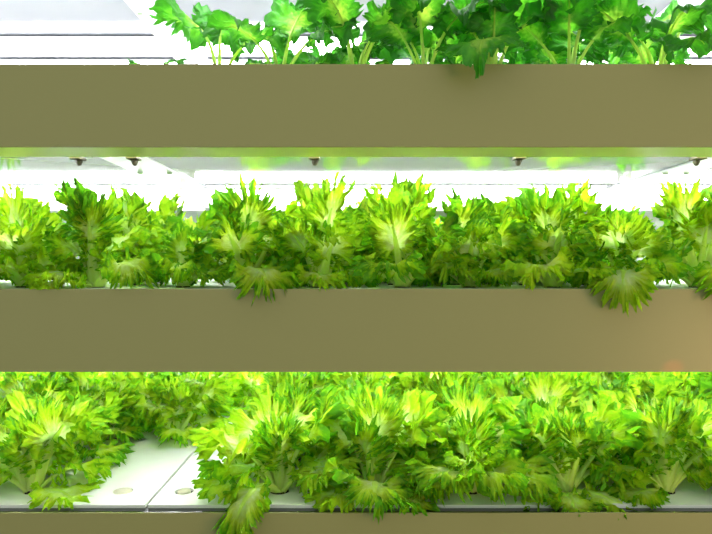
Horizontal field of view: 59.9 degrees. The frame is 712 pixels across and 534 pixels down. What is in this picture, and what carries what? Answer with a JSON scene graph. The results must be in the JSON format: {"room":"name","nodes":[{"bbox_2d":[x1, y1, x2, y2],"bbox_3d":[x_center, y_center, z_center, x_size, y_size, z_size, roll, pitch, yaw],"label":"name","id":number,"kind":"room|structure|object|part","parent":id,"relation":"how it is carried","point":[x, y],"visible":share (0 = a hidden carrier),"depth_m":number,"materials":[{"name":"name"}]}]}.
{"room":"indoor vertical farm","nodes":[
{"label":"indoor vertical farm","id":0,"kind":"room"},
{"bbox_3d":[0.000,-0.193,2.398,8.000,2.887,0.033,0,0,0],"label":"wall","id":1,"kind":"structure","parent":0,"visible":0},
{"bbox_2d":[0,64,711,227],"bbox_3d":[0.000,-0.271,1.751,3.695,0.244,1.255,0,0,0],"label":"shelf","id":2,"kind":"object","parent":1,"relation":"attached to","point":[186,126],"visible":0.87,"depth_m":1.12,"materials":[{"name":"beige metal"}]},
{"bbox_2d":[0,188,186,203],"bbox_3d":[-1.174,-0.220,1.909,1.289,0.043,0.042,0,0,0],"label":"tube","id":3,"kind":"object","parent":2,"relation":"attached to","point":[45,195],"visible":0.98,"depth_m":1.89,"materials":[{"name":"white plastic"}]},
{"bbox_2d":[43,193,195,206],"bbox_3d":[-1.174,-0.220,2.027,1.289,0.043,0.042,0,0,0],"label":"tube","id":4,"kind":"object","parent":2,"relation":"attached to","point":[190,203],"visible":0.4,"depth_m":2.04,"materials":[{"name":"white plastic"}]},
{"bbox_2d":[51,204,204,209],"bbox_3d":[-1.174,-0.220,2.146,1.289,0.043,0.042,0,0,0],"label":"tube","id":5,"kind":"object","parent":2,"relation":"attached to","point":[198,206],"visible":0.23,"depth_m":2.16,"materials":[{"name":"white plastic"}]},
{"bbox_2d":[203,204,464,206],"bbox_3d":[0.153,-0.220,2.027,1.313,0.043,0.042,0,0,0],"label":"tube","id":6,"kind":"object","parent":2,"relation":"attached to","point":[205,205],"visible":0.09,"depth_m":2.04,"materials":[{"name":"white plastic"}]},
{"bbox_2d":[269,207,442,209],"bbox_3d":[0.153,-0.220,2.146,1.313,0.043,0.042,0,0,0],"label":"tube","id":7,"kind":"object","parent":2,"relation":"attached to","point":[279,208],"visible":0.02,"depth_m":2.16,"materials":[{"name":"white plastic"}]},
{"bbox_3d":[0.000,-0.252,1.791,3.673,0.009,1.131,0,0,0],"label":"ceiling panel","id":8,"kind":"part","parent":2,"relation":"part of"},
{"bbox_2d":[191,188,620,203],"bbox_3d":[0.153,-0.220,1.909,1.313,0.043,0.042,0,0,0],"label":"tube","id":9,"kind":"object","parent":2,"relation":"attached to","point":[198,195],"visible":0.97,"depth_m":1.89,"materials":[{"name":"white plastic"}]},
{"bbox_2d":[601,204,650,209],"bbox_3d":[1.326,-0.220,2.146,0.984,0.043,0.042,0,0,0],"label":"tube","id":10,"kind":"object","parent":2,"relation":"attached to","point":[603,207],"visible":0.06,"depth_m":2.16,"materials":[{"name":"white plastic"}]},
{"bbox_2d":[608,193,662,206],"bbox_3d":[1.326,-0.220,2.027,0.984,0.043,0.042,0,0,0],"label":"tube","id":11,"kind":"object","parent":2,"relation":"attached to","point":[619,203],"visible":0.19,"depth_m":2.04,"materials":[{"name":"white plastic"}]},
{"bbox_2d":[623,188,707,203],"bbox_3d":[1.326,-0.220,1.909,0.984,0.043,0.042,0,0,0],"label":"tube","id":12,"kind":"object","parent":2,"relation":"attached to","point":[630,195],"visible":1,"depth_m":1.90,"materials":[{"name":"white plastic"}]},
{"bbox_3d":[0.000,-0.338,1.738,3.665,0.048,1.211,0,0,0],"label":"water","id":13,"kind":"object","parent":2,"relation":"in","visible":0},
{"bbox_3d":[-1.113,-0.365,1.753,1.432,0.006,1.178,0,0,0],"label":"board","id":14,"kind":"object","parent":13,"relation":"on","visible":0},
{"bbox_2d":[127,58,186,63],"bbox_3d":[-0.403,-0.392,1.232,0.113,0.063,0.098,0,0,34],"label":"lettuce plant","id":15,"kind":"object","parent":14,"relation":"on","point":[181,61],"visible":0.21,"depth_m":1.22,"materials":[{"name":"green plant"}]},
{"bbox_3d":[0.719,-0.365,1.753,2.221,0.006,1.178,0,0,0],"label":"board","id":16,"kind":"object","parent":13,"relation":"on","visible":0},
{"bbox_2d":[148,0,289,63],"bbox_3d":[-0.275,-0.461,1.286,0.294,0.202,0.216,0,0,0],"label":"lettuce plant","id":17,"kind":"object","parent":16,"relation":"on","point":[168,11],"visible":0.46,"depth_m":1.27,"materials":[{"name":"green plant"}]},
{"bbox_2d":[200,0,360,63],"bbox_3d":[-0.150,-0.486,1.256,0.318,0.252,0.269,0,0,0],"label":"lettuce plant","id":18,"kind":"object","parent":16,"relation":"on","point":[290,20],"visible":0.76,"depth_m":1.23,"materials":[{"name":"green plant"}]},
{"bbox_2d":[271,31,383,63],"bbox_3d":[-0.035,-0.457,1.427,0.308,0.194,0.286,0,0,30],"label":"lettuce plant","id":19,"kind":"object","parent":16,"relation":"on","point":[305,56],"visible":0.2,"depth_m":1.35,"materials":[{"name":"green plant"}]},
{"bbox_2d":[294,0,432,63],"bbox_3d":[0.014,-0.480,1.248,0.306,0.269,0.296,0,0,0],"label":"lettuce plant","id":20,"kind":"object","parent":16,"relation":"on","point":[332,12],"visible":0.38,"depth_m":1.19,"materials":[{"name":"green plant"}]},
{"bbox_2d":[383,28,474,63],"bbox_3d":[0.188,-0.461,1.392,0.286,0.201,0.282,0,0,0],"label":"lettuce plant","id":21,"kind":"object","parent":16,"relation":"on","point":[430,40],"visible":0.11,"depth_m":1.40,"materials":[{"name":"green plant"}]},
{"bbox_2d":[361,0,510,63],"bbox_3d":[0.159,-0.440,1.207,0.279,0.183,0.289,0,0,-30],"label":"lettuce plant","id":22,"kind":"object","parent":16,"relation":"on","point":[401,29],"visible":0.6,"depth_m":1.18,"materials":[{"name":"green plant"}]},
{"bbox_2d":[432,0,561,78],"bbox_3d":[0.262,-0.469,1.207,0.346,0.283,0.265,0,0,-42],"label":"lettuce plant","id":23,"kind":"object","parent":16,"relation":"on","point":[490,24],"visible":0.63,"depth_m":1.17,"materials":[{"name":"green plant"}]},
{"bbox_2d":[498,32,617,63],"bbox_3d":[0.465,-0.448,1.426,0.285,0.201,0.259,0,0,-28],"label":"lettuce plant","id":24,"kind":"object","parent":16,"relation":"on","point":[563,55],"visible":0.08,"depth_m":1.37,"materials":[{"name":"green plant"}]},
{"bbox_2d":[499,0,652,63],"bbox_3d":[0.425,-0.469,1.242,0.296,0.285,0.278,0,0,0],"label":"lettuce plant","id":25,"kind":"object","parent":16,"relation":"on","point":[574,15],"visible":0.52,"depth_m":1.22,"materials":[{"name":"green plant"}]},
{"bbox_2d":[571,0,711,63],"bbox_3d":[0.607,-0.464,1.235,0.288,0.208,0.307,0,0,40],"label":"lettuce plant","id":26,"kind":"object","parent":16,"relation":"on","point":[676,20],"visible":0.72,"depth_m":1.19,"materials":[{"name":"green plant"}]},
{"bbox_2d":[594,4,699,63],"bbox_3d":[0.662,-0.461,1.430,0.258,0.231,0.272,0,0,13],"label":"lettuce plant","id":27,"kind":"object","parent":16,"relation":"on","point":[679,57],"visible":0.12,"depth_m":1.40,"materials":[{"name":"green plant"}]},
{"bbox_2d":[0,289,711,371],"bbox_3d":[0.000,0.138,1.751,3.695,0.244,1.255,0,0,0],"label":"shelf","id":28,"kind":"object","parent":1,"relation":"attached to","point":[43,330],"visible":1,"depth_m":1.12,"materials":[{"name":"beige metal"}]},
{"bbox_3d":[0.000,0.071,1.738,3.665,0.048,1.211,0,0,0],"label":"water","id":29,"kind":"object","parent":28,"relation":"in","visible":0},
{"bbox_2d":[0,279,228,288],"bbox_3d":[-1.113,0.044,1.753,1.432,0.006,1.178,0,0,0],"label":"board","id":30,"kind":"object","parent":29,"relation":"on","point":[5,284],"visible":0.16,"depth_m":1.30,"materials":[{"name":"white plastic"}]},
{"bbox_2d":[0,211,13,281],"bbox_3d":[-0.838,-0.059,1.242,0.266,0.214,0.285,0,0,5],"label":"lettuce","id":31,"kind":"object","parent":30,"relation":"on","point":[6,278],"visible":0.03,"depth_m":1.30,"materials":[{"name":"green plant"}]},
{"bbox_2d":[0,197,43,281],"bbox_3d":[-0.841,-0.063,1.444,0.298,0.223,0.283,0,0,43],"label":"lettuce","id":32,"kind":"object","parent":30,"relation":"on","point":[35,201],"visible":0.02,"depth_m":1.48,"materials":[{"name":"green plant"}]},
{"bbox_2d":[0,183,85,287],"bbox_3d":[-0.675,-0.063,1.233,0.268,0.222,0.275,0,0,36],"label":"lettuce","id":33,"kind":"object","parent":30,"relation":"on","point":[22,233],"visible":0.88,"depth_m":1.21,"materials":[{"name":"green plant"}]},
{"bbox_2d":[20,175,166,289],"bbox_3d":[-0.499,-0.068,1.229,0.288,0.232,0.291,0,0,0],"label":"lettuce","id":34,"kind":"object","parent":30,"relation":"on","point":[94,236],"visible":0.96,"depth_m":1.19,"materials":[{"name":"green plant"}]},
{"bbox_2d":[77,185,197,285],"bbox_3d":[-0.477,-0.069,1.424,0.325,0.236,0.278,0,0,-40],"label":"lettuce","id":35,"kind":"object","parent":30,"relation":"on","point":[129,203],"visible":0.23,"depth_m":1.38,"materials":[{"name":"green plant"}]},
{"bbox_2d":[112,193,209,282],"bbox_3d":[-0.528,-0.077,1.633,0.316,0.252,0.286,0,0,21],"label":"lettuce","id":36,"kind":"object","parent":30,"relation":"on","point":[167,206],"visible":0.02,"depth_m":1.64,"materials":[{"name":"green plant"}]},
{"bbox_2d":[150,279,711,288],"bbox_3d":[0.719,0.044,1.753,2.221,0.006,1.178,0,0,0],"label":"board","id":37,"kind":"object","parent":29,"relation":"on","point":[211,285],"visible":0.22,"depth_m":1.30,"materials":[{"name":"white plastic"}]},
{"bbox_2d":[140,210,232,287],"bbox_3d":[-0.342,-0.035,1.261,0.208,0.165,0.257,0,0,-26],"label":"lettuce","id":38,"kind":"object","parent":37,"relation":"on","point":[181,244],"visible":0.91,"depth_m":1.23,"materials":[{"name":"green plant"}]},
{"bbox_2d":[179,172,310,305],"bbox_3d":[-0.200,-0.055,1.233,0.262,0.256,0.316,0,0,-32],"label":"lettuce","id":39,"kind":"object","parent":37,"relation":"on","point":[244,222],"visible":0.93,"depth_m":1.19,"materials":[{"name":"green plant"}]},
{"bbox_2d":[206,193,304,282],"bbox_3d":[-0.233,-0.058,1.422,0.315,0.214,0.291,0,0,-24],"label":"lettuce","id":40,"kind":"object","parent":37,"relation":"on","point":[224,255],"visible":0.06,"depth_m":1.39,"materials":[{"name":"green plant"}]},
{"bbox_2d":[254,171,386,290],"bbox_3d":[-0.081,-0.067,1.236,0.246,0.232,0.244,0,0,24],"label":"lettuce","id":41,"kind":"object","parent":37,"relation":"on","point":[321,246],"visible":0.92,"depth_m":1.19,"materials":[{"name":"green plant"}]},
{"bbox_2d":[274,179,389,284],"bbox_3d":[-0.049,-0.075,1.414,0.316,0.248,0.320,0,0,-43],"label":"lettuce","id":42,"kind":"object","parent":37,"relation":"on","point":[302,191],"visible":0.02,"depth_m":1.37,"materials":[{"name":"green plant"}]},
{"bbox_2d":[339,202,369,255],"bbox_3d":[-0.072,-0.078,1.613,0.303,0.261,0.304,0,0,-16],"label":"lettuce","id":43,"kind":"object","parent":37,"relation":"on","point":[345,210],"visible":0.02,"depth_m":1.67,"materials":[{"name":"green plant"}]},
{"bbox_2d":[344,208,386,282],"bbox_3d":[0.061,-0.058,1.627,0.299,0.214,0.299,0,0,-15],"label":"lettuce","id":44,"kind":"object","parent":37,"relation":"on","point":[371,249],"visible":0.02,"depth_m":1.61,"materials":[{"name":"green plant"}]},
{"bbox_2d":[343,171,457,285],"bbox_3d":[0.093,-0.084,1.441,0.270,0.266,0.281,0,0,3],"label":"lettuce","id":45,"kind":"object","parent":37,"relation":"on","point":[409,186],"visible":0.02,"depth_m":1.39,"materials":[{"name":"green plant"}]},
{"bbox_2d":[346,171,481,287],"bbox_3d":[0.096,-0.070,1.222,0.263,0.237,0.257,0,0,-21],"label":"lettuce","id":46,"kind":"object","parent":37,"relation":"on","point":[395,230],"visible":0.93,"depth_m":1.18,"materials":[{"name":"green plant"}]},
{"bbox_2d":[433,218,442,225],"bbox_3d":[0.216,-0.058,1.978,0.325,0.214,0.277,0,0,-2],"label":"lettuce","id":47,"kind":"object","parent":37,"relation":"on","point":[437,221],"visible":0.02,"depth_m":1.92,"materials":[{"name":"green plant"}]},
{"bbox_2d":[411,195,510,284],"bbox_3d":[0.245,-0.061,1.443,0.260,0.222,0.277,0,0,29],"label":"lettuce","id":48,"kind":"object","parent":37,"relation":"on","point":[478,217],"visible":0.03,"depth_m":1.42,"materials":[{"name":"green plant"}]},
{"bbox_2d":[414,188,529,287],"bbox_3d":[0.232,-0.057,1.232,0.247,0.209,0.224,0,0,-3],"label":"lettuce","id":49,"kind":"object","parent":37,"relation":"on","point":[508,238],"visible":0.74,"depth_m":1.19,"materials":[{"name":"green plant"}]},
{"bbox_2d":[475,191,505,282],"bbox_3d":[0.357,-0.076,1.611,0.300,0.250,0.276,0,0,-41],"label":"lettuce","id":50,"kind":"object","parent":37,"relation":"on","point":[489,207],"visible":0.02,"depth_m":1.58,"materials":[{"name":"green plant"}]},
{"bbox_2d":[476,197,586,284],"bbox_3d":[0.400,-0.052,1.421,0.285,0.203,0.272,0,0,40],"label":"lettuce","id":51,"kind":"object","parent":37,"relation":"on","point":[489,219],"visible":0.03,"depth_m":1.39,"materials":[{"name":"green plant"}]},
{"bbox_2d":[481,178,622,290],"bbox_3d":[0.382,-0.064,1.219,0.266,0.229,0.289,0,0,0],"label":"lettuce","id":52,"kind":"object","parent":37,"relation":"on","point":[551,224],"visible":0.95,"depth_m":1.19,"materials":[{"name":"green plant"}]},
{"bbox_2d":[536,194,610,282],"bbox_3d":[0.517,-0.076,1.626,0.312,0.250,0.282,0,0,42],"label":"lettuce","id":53,"kind":"object","parent":37,"relation":"on","point":[604,260],"visible":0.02,"depth_m":1.63,"materials":[{"name":"green plant"}]},
{"bbox_2d":[527,201,641,284],"bbox_3d":[0.527,-0.049,1.411,0.298,0.195,0.249,0,0,-43],"label":"lettuce","id":54,"kind":"object","parent":37,"relation":"on","point":[608,210],"visible":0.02,"depth_m":1.35,"materials":[{"name":"green plant"}]},
{"bbox_2d":[602,209,639,260],"bbox_3d":[0.685,-0.064,1.803,0.270,0.228,0.279,0,0,44],"label":"lettuce","id":55,"kind":"object","parent":37,"relation":"on","point":[626,213],"visible":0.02,"depth_m":1.82,"materials":[{"name":"green plant"}]},
{"bbox_2d":[566,210,694,314],"bbox_3d":[0.531,-0.016,1.204,0.256,0.210,0.287,0,0,0],"label":"lettuce","id":56,"kind":"object","parent":37,"relation":"on","point":[630,240],"visible":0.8,"depth_m":1.17,"materials":[{"name":"green plant"}]},
{"bbox_2d":[609,205,653,262],"bbox_3d":[0.822,-0.073,2.013,0.296,0.245,0.265,0,0,43],"label":"lettuce","id":57,"kind":"object","parent":37,"relation":"on","point":[635,206],"visible":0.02,"depth_m":1.96,"materials":[{"name":"green plant"}]},
{"bbox_2d":[638,174,711,299],"bbox_3d":[0.688,-0.060,1.232,0.277,0.286,0.302,0,0,-41],"label":"lettuce","id":58,"kind":"object","parent":37,"relation":"on","point":[689,215],"visible":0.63,"depth_m":1.20,"materials":[{"name":"green plant"}]},
{"bbox_2d":[657,219,711,265],"bbox_3d":[0.832,-0.076,1.431,0.308,0.253,0.299,0,0,44],"label":"lettuce","id":59,"kind":"object","parent":37,"relation":"on","point":[678,243],"visible":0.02,"depth_m":1.43,"materials":[{"name":"green plant"}]},
{"bbox_2d":[0,512,711,533],"bbox_3d":[0.000,0.545,1.751,3.695,0.244,1.255,0,0,0],"label":"shelf","id":60,"kind":"object","parent":1,"relation":"attached to","point":[10,522],"visible":0.02,"depth_m":1.12,"materials":[{"name":"beige metal"}]},
{"bbox_2d":[0,458,711,511],"bbox_3d":[0.000,0.478,1.738,3.666,0.048,1.211,0,0,0],"label":"water","id":61,"kind":"object","parent":60,"relation":"in","point":[146,509],"visible":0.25,"depth_m":1.15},
{"bbox_2d":[0,411,228,507],"bbox_3d":[-1.113,0.451,1.753,1.432,0.006,1.178,0,0,0],"label":"board","id":62,"kind":"object","parent":61,"relation":"on","point":[148,469],"visible":0.12,"depth_m":1.30,"materials":[{"name":"white plastic"}]},
{"bbox_2d":[0,372,44,382],"bbox_3d":[-1.039,0.369,1.796,0.317,0.174,0.261,0,0,-37],"label":"lettuce","id":63,"kind":"object","parent":62,"relation":"on","point":[19,375],"visible":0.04,"depth_m":1.77,"materials":[{"name":"green plant"}]},
{"bbox_2d":[0,381,53,455],"bbox_3d":[-0.857,0.356,1.437,0.313,0.201,0.259,0,0,-38],"label":"lettuce","id":64,"kind":"object","parent":62,"relation":"on","point":[5,406],"visible":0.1,"depth_m":1.44,"materials":[{"name":"green plant"}]},
{"bbox_2d":[0,372,71,401],"bbox_3d":[-0.855,0.362,1.609,0.281,0.189,0.286,0,0,43],"label":"lettuce","id":65,"kind":"object","parent":62,"relation":"on","point":[47,384],"visible":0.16,"depth_m":1.61,"materials":[{"name":"green plant"}]},
{"bbox_2d":[0,389,119,510],"bbox_3d":[-0.648,0.353,1.259,0.338,0.207,0.284,0,0,0],"label":"lettuce","id":66,"kind":"object","parent":62,"relation":"on","point":[28,443],"visible":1,"depth_m":1.22,"materials":[{"name":"green plant"}]},
{"bbox_2d":[21,372,107,384],"bbox_3d":[-0.813,0.367,1.801,0.303,0.178,0.272,0,0,-27],"label":"lettuce","id":67,"kind":"object","parent":62,"relation":"on","point":[96,377],"visible":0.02,"depth_m":1.75,"materials":[{"name":"green plant"}]},
{"bbox_2d":[25,376,134,466],"bbox_3d":[-0.664,0.364,1.423,0.282,0.184,0.284,0,0,-27],"label":"lettuce","id":68,"kind":"object","parent":62,"relation":"on","point":[118,452],"visible":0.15,"depth_m":1.41,"materials":[{"name":"green plant"}]},
{"bbox_2d":[88,372,107,376],"bbox_3d":[-0.843,0.360,1.997,0.299,0.196,0.271,0,0,26],"label":"lettuce","id":69,"kind":"object","parent":62,"relation":"on","point":[91,373],"visible":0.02,"depth_m":1.92,"materials":[{"name":"green plant"}]},
{"bbox_2d":[53,372,166,442],"bbox_3d":[-0.636,0.349,1.613,0.296,0.214,0.310,0,0,3],"label":"lettuce","id":70,"kind":"object","parent":62,"relation":"on","point":[126,381],"visible":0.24,"depth_m":1.57,"materials":[{"name":"green plant"}]},
{"bbox_2d":[113,488,132,494],"bbox_3d":[-0.467,0.453,1.236,0.038,0.012,0.038,0,0,0],"label":"plug","id":71,"kind":"object","parent":62,"relation":"in","point":[119,491],"visible":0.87,"depth_m":1.23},
{"bbox_2d":[104,372,188,413],"bbox_3d":[-0.640,0.354,1.783,0.306,0.204,0.278,0,0,10],"label":"lettuce","id":72,"kind":"object","parent":62,"relation":"on","point":[149,375],"visible":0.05,"depth_m":1.77,"materials":[{"name":"green plant"}]},
{"bbox_2d":[114,372,233,448],"bbox_3d":[-0.477,0.358,1.623,0.306,0.195,0.288,0,0,-7],"label":"lettuce","id":73,"kind":"object","parent":62,"relation":"on","point":[176,407],"visible":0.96,"depth_m":1.59,"materials":[{"name":"green plant"}]},
{"bbox_2d":[158,372,244,421],"bbox_3d":[-0.449,0.360,1.831,0.286,0.193,0.340,0,0,-43],"label":"lettuce","id":74,"kind":"object","parent":62,"relation":"on","point":[222,409],"visible":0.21,"depth_m":1.75,"materials":[{"name":"green plant"}]},
{"bbox_2d":[148,403,711,507],"bbox_3d":[0.719,0.451,1.753,2.221,0.006,1.178,0,0,0],"label":"board","id":75,"kind":"object","parent":61,"relation":"on","point":[687,494],"visible":0.06,"depth_m":1.19,"materials":[{"name":"white plastic"}]},
{"bbox_2d":[177,488,190,494],"bbox_3d":[-0.344,0.453,1.236,0.027,0.012,0.027,0,0,0],"label":"plug","id":76,"kind":"object","parent":75,"relation":"in","point":[181,491],"visible":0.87,"depth_m":1.23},
{"bbox_2d":[231,372,271,408],"bbox_3d":[-0.324,0.370,1.985,0.281,0.174,0.293,0,0,-34],"label":"lettuce","id":77,"kind":"object","parent":75,"relation":"on","point":[248,379],"visible":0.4,"depth_m":1.92,"materials":[{"name":"green plant"}]},
{"bbox_2d":[188,382,361,533],"bbox_3d":[-0.156,0.373,1.240,0.346,0.275,0.295,0,0,-24],"label":"lettuce","id":78,"kind":"object","parent":75,"relation":"on","point":[280,439],"visible":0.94,"depth_m":1.21,"materials":[{"name":"green plant"}]},
{"bbox_2d":[242,372,343,418],"bbox_3d":[-0.157,0.359,1.626,0.294,0.195,0.290,0,0,-4],"label":"lettuce","id":79,"kind":"object","parent":75,"relation":"on","point":[319,382],"visible":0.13,"depth_m":1.67,"materials":[{"name":"green plant"}]},
{"bbox_2d":[245,381,343,460],"bbox_3d":[-0.141,0.360,1.439,0.285,0.195,0.271,0,0,14],"label":"lettuce","id":80,"kind":"object","parent":75,"relation":"on","point":[279,392],"visible":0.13,"depth_m":1.41,"materials":[{"name":"green plant"}]},
{"bbox_2d":[271,372,343,387],"bbox_3d":[-0.169,0.359,1.796,0.285,0.194,0.236,0,0,-19],"label":"lettuce","id":81,"kind":"object","parent":75,"relation":"on","point":[299,373],"visible":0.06,"depth_m":1.79,"materials":[{"name":"green plant"}]},
{"bbox_2d":[286,380,453,523],"bbox_3d":[0.047,0.344,1.228,0.317,0.241,0.301,0,0,-45],"label":"lettuce","id":82,"kind":"object","parent":75,"relation":"on","point":[375,426],"visible":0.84,"depth_m":1.20,"materials":[{"name":"green plant"}]},
{"bbox_2d":[342,372,402,391],"bbox_3d":[0.035,0.348,1.850,0.292,0.217,0.300,0,0,-41],"label":"lettuce","id":83,"kind":"object","parent":75,"relation":"on","point":[384,378],"visible":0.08,"depth_m":1.82,"materials":[{"name":"green plant"}]},
{"bbox_2d":[326,372,421,401],"bbox_3d":[0.037,0.363,1.629,0.260,0.185,0.279,0,0,-30],"label":"lettuce","id":84,"kind":"object","parent":75,"relation":"on","point":[346,380],"visible":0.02,"depth_m":1.63,"materials":[{"name":"green plant"}]},
{"bbox_2d":[318,390,436,467],"bbox_3d":[0.050,0.362,1.416,0.248,0.188,0.268,0,0,29],"label":"lettuce","id":85,"kind":"object","parent":75,"relation":"on","point":[322,445],"visible":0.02,"depth_m":1.40,"materials":[{"name":"green plant"}]},
{"bbox_2d":[394,372,472,386],"bbox_3d":[0.216,0.349,1.807,0.292,0.214,0.266,0,0,-42],"label":"lettuce","id":86,"kind":"object","parent":75,"relation":"on","point":[420,378],"visible":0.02,"depth_m":1.75,"materials":[{"name":"green plant"}]},
{"bbox_2d":[393,372,487,403],"bbox_3d":[0.214,0.354,1.630,0.280,0.205,0.290,0,0,4],"label":"lettuce","id":87,"kind":"object","parent":75,"relation":"on","point":[407,380],"visible":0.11,"depth_m":1.60,"materials":[{"name":"green plant"}]},
{"bbox_2d":[410,373,526,457],"bbox_3d":[0.226,0.353,1.403,0.264,0.206,0.295,0,0,-41],"label":"lettuce","id":88,"kind":"object","parent":75,"relation":"on","point":[431,449],"visible":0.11,"depth_m":1.39,"materials":[{"name":"green plant"}]},
{"bbox_2d":[382,380,559,506],"bbox_3d":[0.229,0.350,1.221,0.314,0.212,0.319,0,0,-29],"label":"lettuce","id":89,"kind":"object","parent":75,"relation":"on","point":[473,464],"visible":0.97,"depth_m":1.18,"materials":[{"name":"green plant"}]},
{"bbox_2d":[478,372,528,420],"bbox_3d":[0.425,0.359,1.615,0.254,0.193,0.248,0,0,-41],"label":"lettuce","id":90,"kind":"object","parent":75,"relation":"on","point":[516,382],"visible":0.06,"depth_m":1.65,"materials":[{"name":"green plant"}]},
{"bbox_2d":[472,372,546,383],"bbox_3d":[0.415,0.357,1.825,0.290,0.197,0.275,0,0,9],"label":"lettuce","id":91,"kind":"object","parent":75,"relation":"on","point":[524,374],"visible":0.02,"depth_m":1.81,"materials":[{"name":"green plant"}]},
{"bbox_2d":[481,372,588,466],"bbox_3d":[0.402,0.349,1.417,0.281,0.214,0.273,0,0,35],"label":"lettuce","id":92,"kind":"object","parent":75,"relation":"on","point":[539,391],"visible":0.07,"depth_m":1.46,"materials":[{"name":"green plant"}]},
{"bbox_2d":[545,372,595,388],"bbox_3d":[0.639,0.363,1.827,0.294,0.186,0.276,0,0,27],"label":"lettuce","id":93,"kind":"object","parent":75,"relation":"on","point":[575,375],"visible":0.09,"depth_m":1.80,"materials":[{"name":"green plant"}]},
{"bbox_2d":[492,396,657,519],"bbox_3d":[0.411,0.361,1.250,0.350,0.202,0.261,0,0,0],"label":"lettuce","id":94,"kind":"object","parent":75,"relation":"on","point":[570,438],"visible":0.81,"depth_m":1.20,"materials":[{"name":"green plant"}]},
{"bbox_2d":[567,372,634,392],"bbox_3d":[0.612,0.365,1.604,0.285,0.183,0.272,0,0,35],"label":"lettuce","id":95,"kind":"object","parent":75,"relation":"on","point":[625,375],"visible":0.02,"depth_m":1.58,"materials":[{"name":"green plant"}]},
{"bbox_2d":[579,372,653,388],"bbox_3d":[0.786,0.358,1.809,0.253,0.195,0.271,0,0,-39],"label":"lettuce","id":96,"kind":"object","parent":75,"relation":"on","point":[610,377],"visible":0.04,"depth_m":1.86,"materials":[{"name":"green plant"}]},
{"bbox_2d":[569,372,686,461],"bbox_3d":[0.609,0.346,1.444,0.276,0.220,0.278,0,0,-16],"label":"lettuce","id":97,"kind":"object","parent":75,"relation":"on","point":[664,385],"visible":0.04,"depth_m":1.38,"materials":[{"name":"green plant"}]},
{"bbox_2d":[579,386,711,508],"bbox_3d":[0.615,0.347,1.269,0.357,0.218,0.268,0,0,3],"label":"lettuce","id":98,"kind":"object","parent":75,"relation":"on","point":[669,434],"visible":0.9,"depth_m":1.20,"materials":[{"name":"green plant"}]},
{"bbox_2d":[614,372,711,400],"bbox_3d":[0.804,0.349,1.641,0.268,0.214,0.297,0,0,-21],"label":"lettuce","id":99,"kind":"object","parent":75,"relation":"on","point":[643,383],"visible":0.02,"depth_m":1.58,"materials":[{"name":"green plant"}]},
{"bbox_2d":[645,372,698,391],"bbox_3d":[0.986,0.359,1.799,0.271,0.194,0.293,0,0,-1],"label":"lettuce","id":100,"kind":"object","parent":75,"relation":"on","point":[656,374],"visible":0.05,"depth_m":1.76,"materials":[{"name":"green plant"}]},
{"bbox_2d":[646,374,711,453],"bbox_3d":[0.783,0.357,1.421,0.265,0.199,0.298,0,0,12],"label":"lettuce","id":101,"kind":"object","parent":75,"relation":"on","point":[691,396],"visible":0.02,"depth_m":1.39,"materials":[{"name":"green plant"}]},
{"bbox_2d":[685,453,711,493],"bbox_3d":[0.814,0.357,1.237,0.299,0.206,0.280,0,0,36],"label":"lettuce","id":102,"kind":"object","parent":75,"relation":"on","point":[708,484],"visible":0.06,"depth_m":1.21,"materials":[{"name":"green plant"}]},
{"bbox_2d":[691,372,711,399],"bbox_3d":[1.012,0.353,1.628,0.264,0.205,0.274,0,0,14],"label":"lettuce","id":103,"kind":"object","parent":75,"relation":"on","point":[699,375],"visible":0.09,"depth_m":1.67,"materials":[{"name":"green plant"}]},
{"bbox_2d":[0,0,711,63],"bbox_3d":[0.000,-0.680,1.751,3.695,0.244,1.255,0,0,0],"label":"shelf","id":104,"kind":"object","parent":1,"relation":"attached to","point":[17,17],"visible":0.1,"depth_m":1.62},
{"bbox_2d":[0,36,172,56],"bbox_3d":[-1.174,-0.629,1.764,1.289,0.043,0.042,0,0,0],"label":"tube","id":105,"kind":"object","parent":104,"relation":"attached to","point":[10,46],"visible":1,"depth_m":1.75,"materials":[{"name":"white plastic"}]},
{"bbox_2d":[0,59,189,63],"bbox_3d":[-1.174,-0.629,1.954,1.289,0.043,0.042,0,0,0],"label":"tube","id":106,"kind":"object","parent":104,"relation":"attached to","point":[2,61],"visible":0.32,"depth_m":1.94,"materials":[{"name":"white plastic"}]},
{"bbox_2d":[177,36,576,56],"bbox_3d":[0.153,-0.629,1.764,1.313,0.043,0.042,0,0,0],"label":"tube","id":107,"kind":"object","parent":104,"relation":"attached to","point":[185,51],"visible":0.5,"depth_m":1.75,"materials":[{"name":"white plastic"}]},
{"bbox_2d":[195,59,607,63],"bbox_3d":[0.153,-0.629,1.954,1.313,0.043,0.042,0,0,0],"label":"tube","id":108,"kind":"object","parent":104,"relation":"attached to","point":[197,61],"visible":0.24,"depth_m":1.94,"materials":[{"name":"white plastic"}]},
{"bbox_2d":[656,59,711,63],"bbox_3d":[1.326,-0.629,1.954,0.984,0.043,0.042,0,0,0],"label":"tube","id":109,"kind":"object","parent":104,"relation":"attached to","point":[693,61],"visible":0.02,"depth_m":1.94,"materials":[{"name":"white plastic"}]},
{"bbox_2d":[680,36,711,56],"bbox_3d":[1.326,-0.629,1.764,0.984,0.043,0.042,0,0,0],"label":"tube","id":110,"kind":"object","parent":104,"relation":"attached to","point":[681,37],"visible":0.02,"depth_m":1.78,"materials":[{"name":"white plastic"}]}
]}

